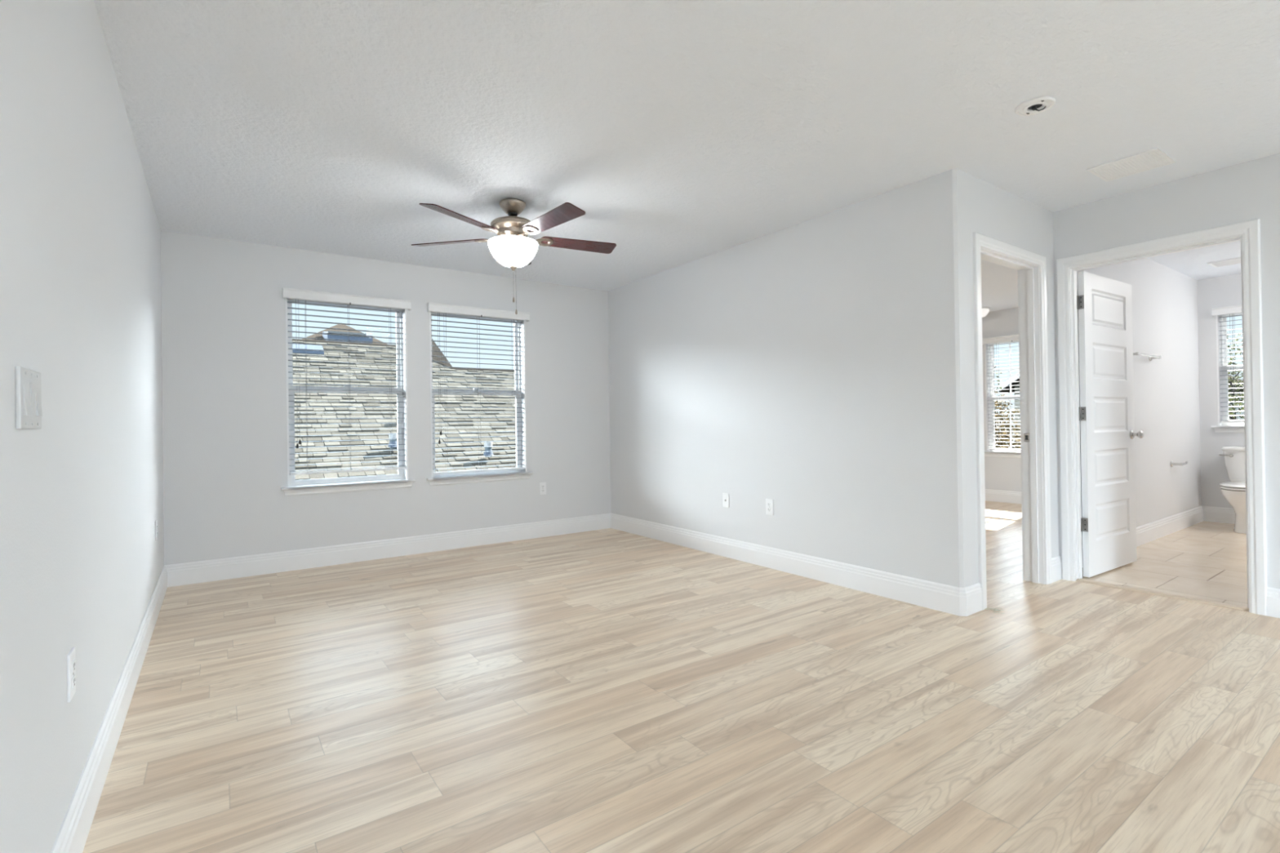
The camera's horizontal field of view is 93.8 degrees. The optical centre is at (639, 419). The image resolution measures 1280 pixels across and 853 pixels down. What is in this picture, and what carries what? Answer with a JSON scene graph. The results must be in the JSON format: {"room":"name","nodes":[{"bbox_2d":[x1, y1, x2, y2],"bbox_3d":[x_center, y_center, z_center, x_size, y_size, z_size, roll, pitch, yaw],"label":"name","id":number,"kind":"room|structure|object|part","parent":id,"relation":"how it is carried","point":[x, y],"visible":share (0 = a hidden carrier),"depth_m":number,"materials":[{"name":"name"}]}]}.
{"room":"empty living room","nodes":[
{"label":"empty living room","id":0,"kind":"room"},
{"bbox_2d":[0,0,164,852],"bbox_3d":[-0.455,-0.124,0.002,0.120,2.510,10.260,-1,0,-35],"label":"wall","id":1,"kind":"structure","parent":0,"point":[82,562],"depth_m":1.51,"materials":[{"name":"white paint"}]},
{"bbox_2d":[15,366,42,429],"bbox_3d":[-1.209,-0.041,1.189,0.012,0.118,0.163,-1,0,-35],"label":"light switch","id":2,"kind":"object","parent":1,"relation":"attached to","point":[28,413],"visible":1,"depth_m":1.16,"materials":[{"name":"grey plastic"}]},
{"bbox_2d":[66,647,75,702],"bbox_3d":[-1.425,0.638,1.505,0.009,0.116,0.071,-1,0,-35],"label":"outlet","id":3,"kind":"object","parent":1,"relation":"attached to","point":[71,660],"visible":1,"depth_m":1.49,"materials":[{"name":"white plastic"}]},
{"bbox_2d":[71,674,75,688],"bbox_3d":[-1.423,0.657,1.506,0.004,0.027,0.033,-1,0,-35],"label":"receptacle","id":4,"kind":"object","parent":3,"relation":"attached to","point":[73,676],"depth_m":1.50,"materials":[{"name":"grey plastic"}]},
{"bbox_2d":[71,658,75,673],"bbox_3d":[-1.424,0.618,1.506,0.004,0.027,0.033,-1,0,-35],"label":"receptacle","id":5,"kind":"object","parent":3,"relation":"attached to","point":[73,669],"depth_m":1.50,"materials":[{"name":"grey plastic"}]},
{"bbox_2d":[50,565,167,852],"bbox_3d":[-0.336,1.004,-0.029,0.017,0.150,10.100,-1,0,-35],"label":"baseboard","id":6,"kind":"structure","parent":1,"relation":"attached to","point":[72,836],"depth_m":1.86,"materials":[{"name":"white paint"}]},
{"bbox_2d":[155,520,157,541],"bbox_3d":[-2.875,0.657,3.564,0.009,0.116,0.071,-1,0,-35],"label":"outlet","id":7,"kind":"object","parent":1,"relation":"attached to","point":[156,521],"visible":1,"depth_m":3.54,"materials":[{"name":"white plastic"}]},
{"bbox_2d":[160,231,610,564],"bbox_3d":[0.207,-0.100,6.644,8.610,2.510,0.160,-1,0,-35],"label":"wall","id":8,"kind":"structure","parent":0,"point":[224,423],"depth_m":4.62,"materials":[{"name":"white paint"}]},
{"bbox_2d":[281,297,415,496],"bbox_3d":[-2.339,-0.199,4.821,0.963,1.536,0.203,-1,0,-35],"label":"window","id":9,"kind":"structure","parent":8,"relation":"in","point":[401,406],"depth_m":4.85,"materials":[{"name":"white paint"}]},
{"bbox_3d":[-2.390,-0.577,4.885,0.820,0.722,0.024,-1,0,-35],"label":"sash","id":10,"kind":"part","parent":9,"relation":"part of","materials":[{"name":"white plastic"}]},
{"bbox_3d":[-2.362,0.105,4.856,0.820,0.768,0.034,-1,0,-35],"label":"sash","id":11,"kind":"part","parent":9,"relation":"part of","materials":[{"name":"white plastic"}]},
{"bbox_2d":[282,287,411,475],"bbox_3d":[-2.311,-0.287,4.782,0.922,1.409,0.120,-1,0,-35],"label":"window blind","id":12,"kind":"object","parent":9,"relation":"attached to","point":[295,295],"visible":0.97,"depth_m":4.77,"materials":[{"name":"white plastic"}]},
{"bbox_3d":[-2.616,-0.371,4.567,0.002,1.103,0.002,-1,0,-35],"label":"lift cord","id":13,"kind":"part","parent":12,"relation":"part of","materials":[{"name":"white fabric"}]},
{"bbox_3d":[-2.602,-0.386,4.577,0.002,1.073,0.002,-1,0,-35],"label":"lift cord","id":14,"kind":"part","parent":12,"relation":"part of","materials":[{"name":"white fabric"}]},
{"bbox_3d":[-2.578,-0.259,4.632,0.002,1.328,0.057,-1,0,-35],"label":"ladder cord","id":15,"kind":"part","parent":12,"relation":"part of","materials":[{"name":"white fabric"}]},
{"bbox_3d":[-2.321,0.409,4.803,0.844,0.018,0.052,-1,0,-35],"label":"rail","id":16,"kind":"part","parent":12,"relation":"part of","materials":[{"name":"white plastic"}]},
{"bbox_3d":[-2.331,-0.261,4.806,0.002,1.328,0.057,-1,0,-35],"label":"ladder cord","id":17,"kind":"part","parent":12,"relation":"part of","materials":[{"name":"white fabric"}]},
{"bbox_3d":[-2.073,-0.264,4.988,0.002,1.328,0.057,-1,0,-35],"label":"ladder cord","id":18,"kind":"part","parent":12,"relation":"part of","materials":[{"name":"white fabric"}]},
{"bbox_3d":[-2.308,0.512,4.789,0.963,0.020,0.134,-1,0,-35],"label":"sill","id":19,"kind":"part","parent":9,"relation":"part of","materials":[{"name":"white paint"}]},
{"bbox_2d":[164,513,610,586],"bbox_3d":[-1.769,1.051,5.127,3.611,0.150,0.017,-1,0,-35],"label":"baseboard","id":20,"kind":"structure","parent":8,"relation":"attached to","point":[214,570],"depth_m":4.82,"materials":[{"name":"white paint"}]},
{"bbox_2d":[426,311,533,485],"bbox_3d":[-1.464,-0.209,5.437,0.969,1.536,0.203,-1,0,-35],"label":"window","id":21,"kind":"structure","parent":8,"relation":"in","point":[520,417],"depth_m":5.59,"materials":[{"name":"white paint"}]},
{"bbox_3d":[-1.515,-0.587,5.500,0.826,0.722,0.024,-1,0,-35],"label":"sash","id":22,"kind":"part","parent":21,"relation":"part of","materials":[{"name":"white plastic"}]},
{"bbox_3d":[-1.487,0.096,5.472,0.826,0.768,0.034,-1,0,-35],"label":"sash","id":23,"kind":"part","parent":21,"relation":"part of","materials":[{"name":"glass"}]},
{"bbox_2d":[426,302,529,474],"bbox_3d":[-1.435,-0.267,5.398,0.928,1.469,0.120,-1,0,-35],"label":"window blind","id":24,"kind":"object","parent":21,"relation":"attached to","point":[435,308],"visible":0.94,"depth_m":5.36,"materials":[{"name":"white plastic"}]},
{"bbox_3d":[-1.740,-0.381,5.183,0.002,1.103,0.002,-1,0,-35],"label":"lift cord","id":25,"kind":"part","parent":24,"relation":"part of","materials":[{"name":"grey fabric"}]},
{"bbox_3d":[-1.730,-0.418,5.191,0.002,1.028,0.002,-1,0,-35],"label":"lift cord","id":26,"kind":"part","parent":24,"relation":"part of","materials":[{"name":"white fabric"}]},
{"bbox_3d":[-1.701,-0.238,5.249,0.002,1.388,0.057,-1,0,-35],"label":"ladder cord","id":27,"kind":"part","parent":24,"relation":"part of","materials":[{"name":"white fabric"}]},
{"bbox_3d":[-1.456,-0.241,5.422,0.002,1.388,0.057,-1,0,-35],"label":"ladder cord","id":28,"kind":"part","parent":24,"relation":"part of","materials":[{"name":"white fabric"}]},
{"bbox_3d":[-1.445,0.459,5.418,0.850,0.018,0.052,-1,0,-35],"label":"rail","id":29,"kind":"part","parent":24,"relation":"part of","materials":[{"name":"white plastic"}]},
{"bbox_3d":[-1.182,-0.244,5.615,0.002,1.388,0.057,-1,0,-35],"label":"ladder cord","id":30,"kind":"part","parent":24,"relation":"part of","materials":[{"name":"white fabric"}]},
{"bbox_3d":[-1.434,0.503,5.405,0.969,0.020,0.134,-1,0,-35],"label":"sill","id":31,"kind":"part","parent":21,"relation":"part of","materials":[{"name":"white paint"}]},
{"bbox_2d":[539,482,546,494],"bbox_3d":[-0.929,0.656,5.730,0.071,0.116,0.009,-1,0,-35],"label":"outlet","id":32,"kind":"object","parent":8,"relation":"attached to","point":[542,485],"visible":1,"depth_m":5.73,"materials":[{"name":"white plastic"}]},
{"bbox_2d":[82,500,1279,852],"bbox_3d":[3.113,1.071,2.398,8.450,0.060,10.100,-1,0,-35],"label":"floor","id":33,"kind":"structure","parent":0,"point":[609,690],"depth_m":2.23,"materials":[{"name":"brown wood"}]},
{"bbox_2d":[984,607,1004,613],"bbox_3d":[1.972,1.056,3.333,0.113,0.012,0.101,-1,0,12],"label":"wood shavings","id":34,"kind":"object","parent":33,"relation":"on","point":[987,608],"visible":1,"depth_m":3.34,"materials":[{"name":"beige"}]},
{"bbox_2d":[1075,578,1248,611],"bbox_3d":[3.102,1.041,3.602,0.064,0.012,0.803,-1,0,-35],"label":"threshold","id":35,"kind":"object","parent":33,"relation":"on","point":[1093,582],"visible":0.85,"depth_m":3.55,"materials":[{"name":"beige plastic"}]},
{"bbox_2d":[1218,446,1246,533],"bbox_3d":[5.611,0.637,5.504,0.724,0.764,0.468,-1,0,-35],"label":"toilet","id":36,"kind":"object","parent":33,"relation":"on","point":[1233,491],"visible":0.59,"depth_m":5.48,"materials":[{"name":"white ceramic"}]},
{"bbox_3d":[5.610,0.341,5.735,0.025,0.032,0.099,-1,0,-42],"label":"flush lever","id":37,"kind":"part","parent":36,"relation":"part of","materials":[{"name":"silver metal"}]},
{"bbox_3d":[5.525,0.616,5.442,0.512,0.018,0.374,-1,0,-35],"label":"seat","id":38,"kind":"part","parent":36,"relation":"part of","materials":[{"name":"white ceramic"}]},
{"bbox_3d":[5.525,0.592,5.442,0.508,0.023,0.370,-1,0,-35],"label":"lid","id":39,"kind":"part","parent":36,"relation":"part of","materials":[{"name":"white ceramic"}]},
{"bbox_3d":[5.811,0.275,5.649,0.224,0.044,0.464,-1,0,-35],"label":"tank lid","id":40,"kind":"part","parent":36,"relation":"part of","materials":[{"name":"white ceramic"}]},
{"bbox_3d":[5.814,0.445,5.648,0.204,0.295,0.440,-1,0,-35],"label":"tank","id":41,"kind":"part","parent":36,"relation":"part of","materials":[{"name":"white ceramic"}]},
{"bbox_2d":[93,0,1279,311],"bbox_3d":[3.046,-1.458,2.487,8.730,0.120,10.260,-1,0,-35],"label":"ceiling","id":42,"kind":"structure","parent":0,"point":[682,131],"depth_m":2.62,"materials":[{"name":"white paint"}]},
{"bbox_2d":[411,198,616,314],"bbox_3d":[-0.745,-0.992,3.670,1.284,0.688,1.271,-1,0,-35],"label":"ceiling fan","id":43,"kind":"object","parent":42,"relation":"hanging from","point":[512,247],"visible":1,"depth_m":3.59,"materials":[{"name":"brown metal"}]},
{"bbox_3d":[-1.188,-1.115,3.769,0.497,0.035,0.130,-1,0,12],"label":"blade","id":44,"kind":"part","parent":43,"relation":"part of","materials":[{"name":"brown wood"}]},
{"bbox_3d":[-0.987,-1.120,3.322,0.130,0.035,0.497,-1,0,30],"label":"blade","id":45,"kind":"part","parent":43,"relation":"part of","materials":[{"name":"brown wood"}]},
{"bbox_3d":[-0.930,-1.110,3.723,0.190,0.030,0.087,-1,0,5],"label":"blade arm","id":46,"kind":"part","parent":43,"relation":"part of","materials":[{"name":"silver metal"}]},
{"bbox_3d":[-0.863,-1.112,3.553,0.087,0.030,0.190,-1,0,23],"label":"blade arm","id":47,"kind":"part","parent":43,"relation":"part of","materials":[{"name":"silver metal"}]},
{"bbox_3d":[-0.778,-1.015,3.683,0.302,0.149,0.302,-1,0,-35],"label":"lamp shade","id":48,"kind":"part","parent":43,"relation":"part of","materials":[{"name":"white glass"}]},
{"bbox_3d":[-0.672,-1.115,3.573,0.087,0.030,0.190,-1,0,-35],"label":"blade arm","id":49,"kind":"part","parent":43,"relation":"part of","materials":[{"name":"silver metal"}]},
{"bbox_3d":[-0.633,-1.115,3.738,0.190,0.030,0.088,-1,0,-35],"label":"blade arm","id":50,"kind":"part","parent":43,"relation":"part of","materials":[{"name":"silver metal"}]},
{"bbox_3d":[-0.500,-1.127,3.376,0.130,0.035,0.497,-1,0,-42],"label":"blade","id":51,"kind":"part","parent":43,"relation":"part of","materials":[{"name":"brown wood"}]},
{"bbox_3d":[-0.400,-1.126,3.855,0.497,0.035,0.130,-1,0,-24],"label":"blade","id":52,"kind":"part","parent":43,"relation":"part of","materials":[{"name":"brown wood"}]},
{"bbox_2d":[982,306,991,317],"bbox_3d":[4.216,-1.335,7.523,0.330,0.108,0.330,-1,0,-35],"label":"flush ceiling light","id":53,"kind":"object","parent":42,"relation":"attached to","point":[985,310],"visible":0.24,"depth_m":7.40,"materials":[{"name":"white glass"}]},
{"bbox_2d":[982,308,989,317],"bbox_3d":[4.217,-1.323,7.523,0.290,0.084,0.290,-1,0,-35],"label":"diffuser","id":54,"kind":"object","parent":53,"relation":"attached to","point":[984,311],"depth_m":7.40,"materials":[{"name":"white"}]},
{"bbox_2d":[1015,96,1055,115],"bbox_3d":[1.732,-1.363,2.627,0.148,0.028,0.148,-1,0,-35],"label":"smoke detector base","id":55,"kind":"object","parent":42,"relation":"attached to","point":[1039,104],"visible":1,"depth_m":2.62,"materials":[{"name":"white plastic"}]},
{"bbox_2d":[1086,147,1175,182],"bbox_3d":[2.674,-1.385,3.269,0.296,0.006,0.306,-1,0,-35],"label":"ceiling vent","id":56,"kind":"object","parent":42,"relation":"in","point":[1153,158],"visible":1,"depth_m":3.26,"materials":[{"name":"white plastic"}]},
{"bbox_2d":[1207,257,1240,267],"bbox_3d":[5.318,-1.410,5.297,0.250,0.014,0.400,-1,0,-35],"label":"ceiling vent","id":57,"kind":"object","parent":42,"relation":"in","point":[1235,260],"visible":0.43,"depth_m":5.36,"materials":[{"name":"white plastic"}]},
{"bbox_2d":[608,168,973,587],"bbox_3d":[0.761,-0.118,4.756,0.120,2.510,3.565,-1,0,-35],"label":"wall","id":58,"kind":"structure","parent":0,"point":[818,367],"depth_m":4.03,"materials":[{"name":"white paint"}]},
{"bbox_2d":[722,493,728,507],"bbox_3d":[0.680,0.639,4.767,0.014,0.112,0.068,-1,0,-35],"label":"cable jack","id":59,"kind":"object","parent":58,"relation":"attached to","point":[725,495],"visible":1,"depth_m":4.76,"materials":[{"name":"white plastic"}]},
{"bbox_2d":[765,498,773,515],"bbox_3d":[0.948,0.638,4.391,0.009,0.116,0.071,-1,0,-35],"label":"outlet","id":60,"kind":"object","parent":58,"relation":"attached to","point":[769,503],"visible":1,"depth_m":4.39,"materials":[{"name":"white plastic"}]},
{"bbox_2d":[610,513,982,616],"bbox_3d":[0.800,1.012,4.756,0.197,0.150,3.582,-1,0,-35],"label":"baseboard","id":61,"kind":"structure","parent":58,"relation":"attached to","point":[966,601],"depth_m":3.98,"materials":[{"name":"white paint"}]},
{"bbox_2d":[966,173,1201,584],"bbox_3d":[3.732,-0.162,4.739,4.719,2.510,0.115,-1,0,-35],"label":"wall","id":62,"kind":"structure","parent":0,"point":[1166,411],"depth_m":5.15,"materials":[{"name":"white paint"}]},
{"bbox_2d":[972,232,1052,609],"bbox_3d":[2.231,0.002,3.680,0.922,2.116,0.153,-1,0,-35],"label":"door frame","id":63,"kind":"structure","parent":62,"relation":"in","point":[1031,267],"depth_m":3.87,"materials":[{"name":"white paint"}]},
{"bbox_3d":[2.192,0.003,3.735,0.922,2.116,0.019,-1,0,-35],"label":"casing","id":64,"kind":"part","parent":63,"relation":"part of","materials":[{"name":"white paint"}]},
{"bbox_3d":[2.535,0.116,3.927,0.003,0.058,0.036,-1,0,-35],"label":"strike plate","id":65,"kind":"part","parent":63,"relation":"part of","materials":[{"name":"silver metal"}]},
{"bbox_2d":[1051,555,1062,582],"bbox_3d":[2.727,0.979,3.933,0.163,0.150,0.017,-1,0,-35],"label":"baseboard","id":66,"kind":"structure","parent":62,"relation":"attached to","point":[1056,564],"depth_m":3.93,"materials":[{"name":"white paint"}]},
{"bbox_2d":[1133,351,1161,360],"bbox_3d":[4.220,-0.535,5.012,0.622,0.052,0.078,-1,0,-35],"label":"towel bar","id":67,"kind":"object","parent":62,"relation":"attached to","point":[1150,357],"visible":0.7,"depth_m":5.03,"materials":[{"name":"grey metal"}]},
{"bbox_3d":[4.453,-0.537,5.176,0.052,0.052,0.078,-1,0,-35],"label":"post","id":68,"kind":"part","parent":67,"relation":"part of","materials":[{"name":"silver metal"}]},
{"bbox_2d":[1081,506,1235,567],"bbox_3d":[4.823,0.950,4.319,3.439,0.150,1.870,-1,0,-35],"label":"baseboard","id":69,"kind":"structure","parent":62,"relation":"attached to","point":[1148,532],"depth_m":5.64,"materials":[{"name":"white paint"}]},
{"bbox_2d":[1169,461,1187,466],"bbox_3d":[4.966,0.404,5.520,0.200,0.052,0.084,-1,0,-35],"label":"toilet paper holder","id":70,"kind":"object","parent":62,"relation":"attached to","point":[1171,464],"visible":1,"depth_m":5.49,"materials":[{"name":"grey metal"}]},
{"bbox_2d":[982,273,1244,508],"bbox_3d":[5.290,-0.175,6.763,0.160,2.510,5.500,-1,0,-35],"label":"wall","id":71,"kind":"structure","parent":0,"point":[1002,473],"depth_m":6.04,"materials":[{"name":"white paint"}]},
{"bbox_2d":[984,341,1021,457],"bbox_3d":[4.727,-0.284,7.516,0.203,1.506,0.787,-1,0,-35],"label":"window","id":72,"kind":"structure","parent":71,"relation":"in","point":[989,405],"depth_m":7.77,"materials":[{"name":"white paint"}]},
{"bbox_2d":[982,334,1020,450],"bbox_3d":[4.687,-0.336,7.486,0.120,1.438,0.746,-1,0,-35],"label":"window blind","id":73,"kind":"object","parent":72,"relation":"attached to","point":[1015,337],"visible":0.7,"depth_m":7.61,"materials":[{"name":"white plastic"}]},
{"bbox_3d":[4.590,-0.308,7.678,0.057,1.357,0.002,-1,0,-35],"label":"ladder cord","id":74,"kind":"part","parent":73,"relation":"part of","materials":[{"name":"white fabric"}]},
{"bbox_3d":[4.721,0.374,7.503,0.052,0.018,0.668,-1,0,-35],"label":"rail","id":75,"kind":"part","parent":73,"relation":"part of","materials":[{"name":"white plastic"}]},
{"bbox_3d":[4.709,0.413,7.492,0.134,0.020,0.787,-1,0,-35],"label":"sill","id":76,"kind":"part","parent":72,"relation":"part of","materials":[{"name":"white paint"}]},
{"bbox_3d":[4.783,-0.634,7.562,0.024,0.752,0.644,-1,0,-35],"label":"sash","id":77,"kind":"part","parent":72,"relation":"part of","materials":[{"name":"white plastic"}]},
{"bbox_3d":[4.768,0.034,7.541,0.034,0.708,0.644,-1,0,-35],"label":"sash","id":78,"kind":"part","parent":72,"relation":"part of","materials":[{"name":"white plastic"}]},
{"bbox_2d":[985,488,1022,504],"bbox_3d":[2.723,0.991,6.191,4.719,0.150,3.450,-1,0,-35],"label":"baseboard","id":79,"kind":"structure","parent":71,"relation":"attached to","point":[997,495],"depth_m":7.59,"materials":[{"name":"white paint"}]},
{"bbox_2d":[1211,313,1244,432],"bbox_3d":[5.966,-0.482,5.752,0.203,1.206,0.692,-1,0,-35],"label":"window","id":80,"kind":"structure","parent":71,"relation":"in","point":[1222,427],"depth_m":5.98,"materials":[{"name":"white paint"}]},
{"bbox_2d":[1211,305,1244,422],"bbox_3d":[5.926,-0.543,5.723,0.120,1.138,0.651,-1,0,-35],"label":"window blind","id":81,"kind":"object","parent":80,"relation":"attached to","point":[1229,310],"visible":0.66,"depth_m":5.89,"materials":[{"name":"white plastic"}]},
{"bbox_3d":[5.958,0.017,5.741,0.052,0.018,0.573,-1,0,-35],"label":"rail","id":82,"kind":"part","parent":81,"relation":"part of","materials":[{"name":"white plastic"}]},
{"bbox_3d":[5.814,-0.658,5.879,0.002,0.772,0.002,-1,0,-35],"label":"lift cord","id":83,"kind":"part","parent":81,"relation":"part of","materials":[{"name":"white fabric"}]},
{"bbox_3d":[5.846,-0.516,5.892,0.057,1.057,0.002,-1,0,-35],"label":"ladder cord","id":84,"kind":"part","parent":81,"relation":"part of","materials":[{"name":"white fabric"}]},
{"bbox_3d":[5.946,0.066,5.730,0.134,0.020,0.692,-1,0,-35],"label":"sill","id":85,"kind":"part","parent":80,"relation":"part of","materials":[{"name":"white paint"}]},
{"bbox_3d":[6.019,-0.515,5.792,0.070,1.140,0.605,-1,0,-35],"label":"frame","id":86,"kind":"part","parent":80,"relation":"part of","materials":[{"name":"white plastic"}]},
{"bbox_3d":[6.024,-0.771,5.799,0.024,0.572,0.549,-1,0,-35],"label":"sash","id":87,"kind":"part","parent":80,"relation":"part of","materials":[{"name":"white plastic"}]},
{"bbox_3d":[6.006,-0.253,5.779,0.034,0.588,0.549,-1,0,-35],"label":"sash","id":88,"kind":"part","parent":80,"relation":"part of","materials":[{"name":"white plastic"}]},
{"bbox_2d":[1053,153,1279,617],"bbox_3d":[4.693,-0.193,1.349,0.132,2.510,6.535,-1,0,-35],"label":"wall","id":89,"kind":"structure","parent":0,"point":[1250,190],"depth_m":3.32,"materials":[{"name":"white paint"}]},
{"bbox_2d":[1056,218,1266,615],"bbox_3d":[3.429,-0.015,3.849,0.944,2.116,0.947,-1,0,-35],"label":"door","id":90,"kind":"structure","parent":89,"relation":"in","point":[1106,518],"depth_m":3.96,"materials":[{"name":"white paint"}]},
{"bbox_3d":[3.591,0.106,4.330,0.064,0.064,0.070,-1,0,-33],"label":"knob","id":91,"kind":"part","parent":90,"relation":"part of","materials":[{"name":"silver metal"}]},
{"label":"outside","id":92,"kind":"structure","parent":0,"visible":0},
{"bbox_3d":[-6.939,4.604,35.444,90.000,0.100,53.200,-1,0,-35],"label":"ground","id":93,"kind":"structure","parent":92,"visible":0},
{"bbox_2d":[292,324,515,479],"bbox_3d":[-5.986,0.964,12.273,11.541,6.920,12.280,-1,0,-35],"label":"house","id":94,"kind":"structure","parent":93,"relation":"on","point":[500,428],"depth_m":9.60,"materials":[{"name":"beige stone"}]},
{"bbox_2d":[292,343,324,354],"bbox_3d":[-6.230,-1.309,10.955,0.770,0.220,0.310,-1,0,-35],"label":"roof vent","id":95,"kind":"object","parent":94,"relation":"attached to","point":[294,345],"depth_m":10.97,"materials":[{"name":"metal"}]},
{"bbox_2d":[322,331,373,343],"bbox_3d":[-6.065,-1.692,12.417,0.830,0.285,0.820,-1,0,-35],"label":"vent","id":96,"kind":"object","parent":94,"relation":"attached to","point":[324,336],"depth_m":12.10,"materials":[{"name":"metal"}]},
{"bbox_2d":[386,434,397,448],"bbox_3d":[-3.482,0.298,8.468,0.170,0.221,0.170,-1,0,-35],"label":"vent pipe","id":97,"kind":"object","parent":94,"relation":"attached to","point":[394,436],"visible":0.7,"depth_m":8.42,"materials":[{"name":"grey plastic"}]},
{"bbox_2d":[483,442,493,457],"bbox_3d":[-2.261,0.443,8.934,0.170,0.221,0.170,-1,0,-35],"label":"vent pipe","id":98,"kind":"object","parent":94,"relation":"attached to","point":[490,454],"visible":0.86,"depth_m":8.89,"materials":[{"name":"grey plastic"}]},
{"bbox_2d":[994,366,1002,395],"bbox_3d":[7.526,1.032,14.093,1.730,6.413,1.980,-1,0,-35],"label":"tree","id":99,"kind":"object","parent":93,"relation":"on","point":[994,366],"visible":0.02,"depth_m":13.48,"materials":[{"name":"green plant"}]},
{"bbox_2d":[995,372,1244,448],"bbox_3d":[17.632,0.752,21.246,10.900,6.740,4.600,-1,0,-35],"label":"house","id":100,"kind":"structure","parent":93,"relation":"on","point":[1004,386],"depth_m":19.94,"materials":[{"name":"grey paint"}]},
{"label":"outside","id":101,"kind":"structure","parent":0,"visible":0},
{"bbox_3d":[35.090,3.859,10.007,50.550,0.100,36.800,-1,0,-35],"label":"ground","id":102,"kind":"structure","parent":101,"visible":0},
{"bbox_2d":[994,390,1020,448],"bbox_3d":[7.138,1.716,12.013,2.162,5.039,2.895,-1,0,-35],"label":"tree","id":103,"kind":"object","parent":102,"relation":"on","point":[1003,445],"visible":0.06,"depth_m":11.82,"materials":[{"name":"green plant"}]},
{"bbox_2d":[1226,332,1244,421],"bbox_3d":[10.025,1.274,9.580,2.392,5.811,3.695,-1,0,-35],"label":"tree","id":104,"kind":"object","parent":102,"relation":"on","point":[1230,397],"visible":0.09,"depth_m":9.87,"materials":[{"name":"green plant"}]}
]}

